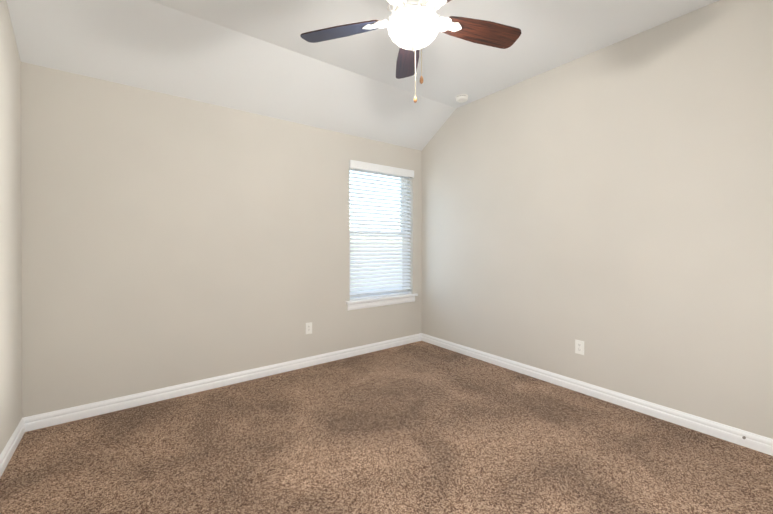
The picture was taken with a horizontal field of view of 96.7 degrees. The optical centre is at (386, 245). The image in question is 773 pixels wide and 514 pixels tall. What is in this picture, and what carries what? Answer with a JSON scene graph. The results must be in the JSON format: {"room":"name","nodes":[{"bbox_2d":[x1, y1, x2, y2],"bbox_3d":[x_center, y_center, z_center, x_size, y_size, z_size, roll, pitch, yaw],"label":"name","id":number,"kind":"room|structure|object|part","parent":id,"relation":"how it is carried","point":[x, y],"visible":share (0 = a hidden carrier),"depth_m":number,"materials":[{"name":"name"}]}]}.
{"room":"empty bedroom","nodes":[
{"label":"empty bedroom","id":0,"kind":"room"},
{"bbox_2d":[0,0,21,453],"bbox_3d":[-1.343,-0.237,0.709,0.180,2.950,4.120,0,0,-37],"label":"wall","id":1,"kind":"structure","parent":0,"point":[10,270],"depth_m":2.04,"materials":[{"name":"beige paint"}]},
{"bbox_2d":[0,417,27,477],"bbox_3d":[-1.265,1.191,0.773,0.017,0.093,3.760,0,0,-37],"label":"baseboard","id":2,"kind":"structure","parent":1,"relation":"attached to","point":[8,451],"depth_m":2.03,"materials":[{"name":"white wood"}]},
{"bbox_2d":[21,62,421,417],"bbox_3d":[-1.031,-0.173,3.415,3.582,2.800,0.180,0,0,-37],"label":"wall","id":3,"kind":"structure","parent":0,"point":[167,240],"depth_m":2.79,"materials":[{"name":"beige paint"}]},
{"bbox_2d":[28,333,419,430],"bbox_3d":[-0.977,1.181,3.338,3.510,0.093,0.017,0,0,-37],"label":"baseboard","id":4,"kind":"structure","parent":3,"relation":"attached to","point":[43,420],"depth_m":2.86,"materials":[{"name":"white wood"}]},
{"bbox_2d":[306,322,311,333],"bbox_3d":[-0.787,0.842,3.486,0.070,0.114,0.008,0,0,-37],"label":"outlet","id":5,"kind":"object","parent":3,"relation":"attached to","point":[308,328],"visible":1,"depth_m":3.48,"materials":[{"name":"white plastic"}]},
{"bbox_2d":[350,168,407,297],"bbox_3d":[-0.114,-0.153,4.154,0.920,1.565,0.078,0,0,-37],"label":"window","id":6,"kind":"structure","parent":3,"relation":"in","point":[370,294],"depth_m":4.23,"materials":[{"name":"white plastic"}]},
{"bbox_2d":[350,168,410,299],"bbox_3d":[-0.062,-0.130,4.085,0.908,1.473,0.052,0,0,-37],"label":"window blinds","id":7,"kind":"object","parent":6,"relation":"attached to","point":[382,284],"visible":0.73,"depth_m":4.06,"materials":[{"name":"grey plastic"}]},
{"bbox_2d":[358,169,358,296],"bbox_3d":[-0.306,-0.143,3.871,0.002,1.467,0.002,0,0,-37],"label":"blind cord","id":8,"kind":"object","parent":7,"relation":"attached to","point":[358,169],"depth_m":3.89,"materials":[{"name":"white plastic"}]},
{"bbox_2d":[402,176,403,292],"bbox_3d":[0.211,-0.144,4.261,0.002,1.467,0.002,0,0,-37],"label":"blind cord","id":9,"kind":"object","parent":7,"relation":"attached to","point":[402,231],"depth_m":4.26,"materials":[{"name":"white plastic"}]},
{"bbox_2d":[347,296,414,310],"bbox_3d":[-0.033,0.676,4.049,0.980,0.078,0.018,0,0,-37],"label":"apron","id":10,"kind":"object","parent":3,"relation":"attached to","point":[362,305],"visible":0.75,"depth_m":4.01,"materials":[{"name":"white wood"}]},
{"bbox_2d":[349,160,413,177],"bbox_3d":[-0.051,-0.894,4.067,0.932,0.086,0.094,0,0,-37],"label":"window valance","id":11,"kind":"object","parent":3,"relation":"attached to","point":[378,168],"visible":0.92,"depth_m":3.99,"materials":[{"name":"white wood"}]},
{"bbox_2d":[346,293,417,303],"bbox_3d":[-0.053,0.623,4.076,1.030,0.027,0.140,0,0,-37],"label":"window sill","id":12,"kind":"structure","parent":3,"relation":"attached to","point":[379,298],"depth_m":4.01,"materials":[{"name":"white wood"}]},
{"bbox_2d":[6,0,718,150],"bbox_3d":[0.157,-1.441,1.839,3.642,0.531,3.860,0,0,-37],"label":"ceiling","id":13,"kind":"structure","parent":0,"point":[262,57],"depth_m":2.60,"materials":[{"name":"white paint"}]},
{"bbox_2d":[300,0,520,102],"bbox_3d":[0.172,-1.178,1.790,1.278,0.776,1.223,0,0,-37],"label":"ceiling fan","id":14,"kind":"object","parent":13,"relation":"hanging from","point":[414,26],"visible":1,"depth_m":1.89,"materials":[{"name":"brown wood"}]},
{"bbox_3d":[-0.207,-1.217,1.940,0.585,0.040,0.149,0,0,17],"label":"blade","id":15,"kind":"part","parent":14,"relation":"part of","materials":[{"name":"brown wood"}]},
{"bbox_3d":[-0.070,-1.215,1.530,0.149,0.040,0.585,0,0,35],"label":"blade","id":16,"kind":"part","parent":14,"relation":"part of","materials":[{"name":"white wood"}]},
{"bbox_3d":[0.140,-1.218,2.197,0.149,0.040,0.585,0,0,0],"label":"blade","id":17,"kind":"part","parent":14,"relation":"part of","materials":[{"name":"brown wood"}]},
{"bbox_3d":[0.144,-1.124,1.830,0.274,0.128,0.274,0,0,-37],"label":"globe","id":18,"kind":"part","parent":14,"relation":"part of"},
{"bbox_3d":[0.362,-1.215,1.534,0.149,0.040,0.585,0,0,-36],"label":"blade","id":19,"kind":"part","parent":14,"relation":"part of","materials":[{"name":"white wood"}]},
{"bbox_3d":[0.492,-1.217,1.946,0.585,0.040,0.149,0,0,-18],"label":"blade","id":20,"kind":"part","parent":14,"relation":"part of","materials":[{"name":"brown wood"}]},
{"bbox_2d":[455,94,467,102],"bbox_3d":[0.797,-1.549,3.632,0.132,0.048,0.132,0,0,-37],"label":"smoke detector","id":21,"kind":"object","parent":13,"relation":"attached to","point":[460,98],"visible":1,"depth_m":3.59,"materials":[{"name":"white plastic"}]},
{"bbox_2d":[0,341,772,513],"bbox_3d":[0.157,1.284,1.849,3.942,0.100,4.120,0,0,-37],"label":"floor","id":22,"kind":"structure","parent":0,"point":[420,427],"depth_m":2.03,"materials":[{"name":"carpet"}]},
{"bbox_2d":[422,0,772,438],"bbox_3d":[1.657,-0.246,2.978,0.180,2.950,4.120,0,0,-37],"label":"wall","id":23,"kind":"structure","parent":0,"point":[611,206],"depth_m":2.60,"materials":[{"name":"beige paint"}]},
{"bbox_2d":[575,339,583,354],"bbox_3d":[1.618,0.855,2.878,0.008,0.114,0.070,0,0,-37],"label":"outlet","id":24,"kind":"object","parent":23,"relation":"attached to","point":[579,346],"visible":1,"depth_m":2.88,"materials":[{"name":"white plastic"}]},
{"bbox_2d":[420,333,772,455],"bbox_3d":[1.579,1.183,2.924,0.017,0.093,3.760,0,0,-37],"label":"baseboard","id":25,"kind":"structure","parent":23,"relation":"attached to","point":[759,443],"depth_m":2.59,"materials":[{"name":"white wood"}]}
]}

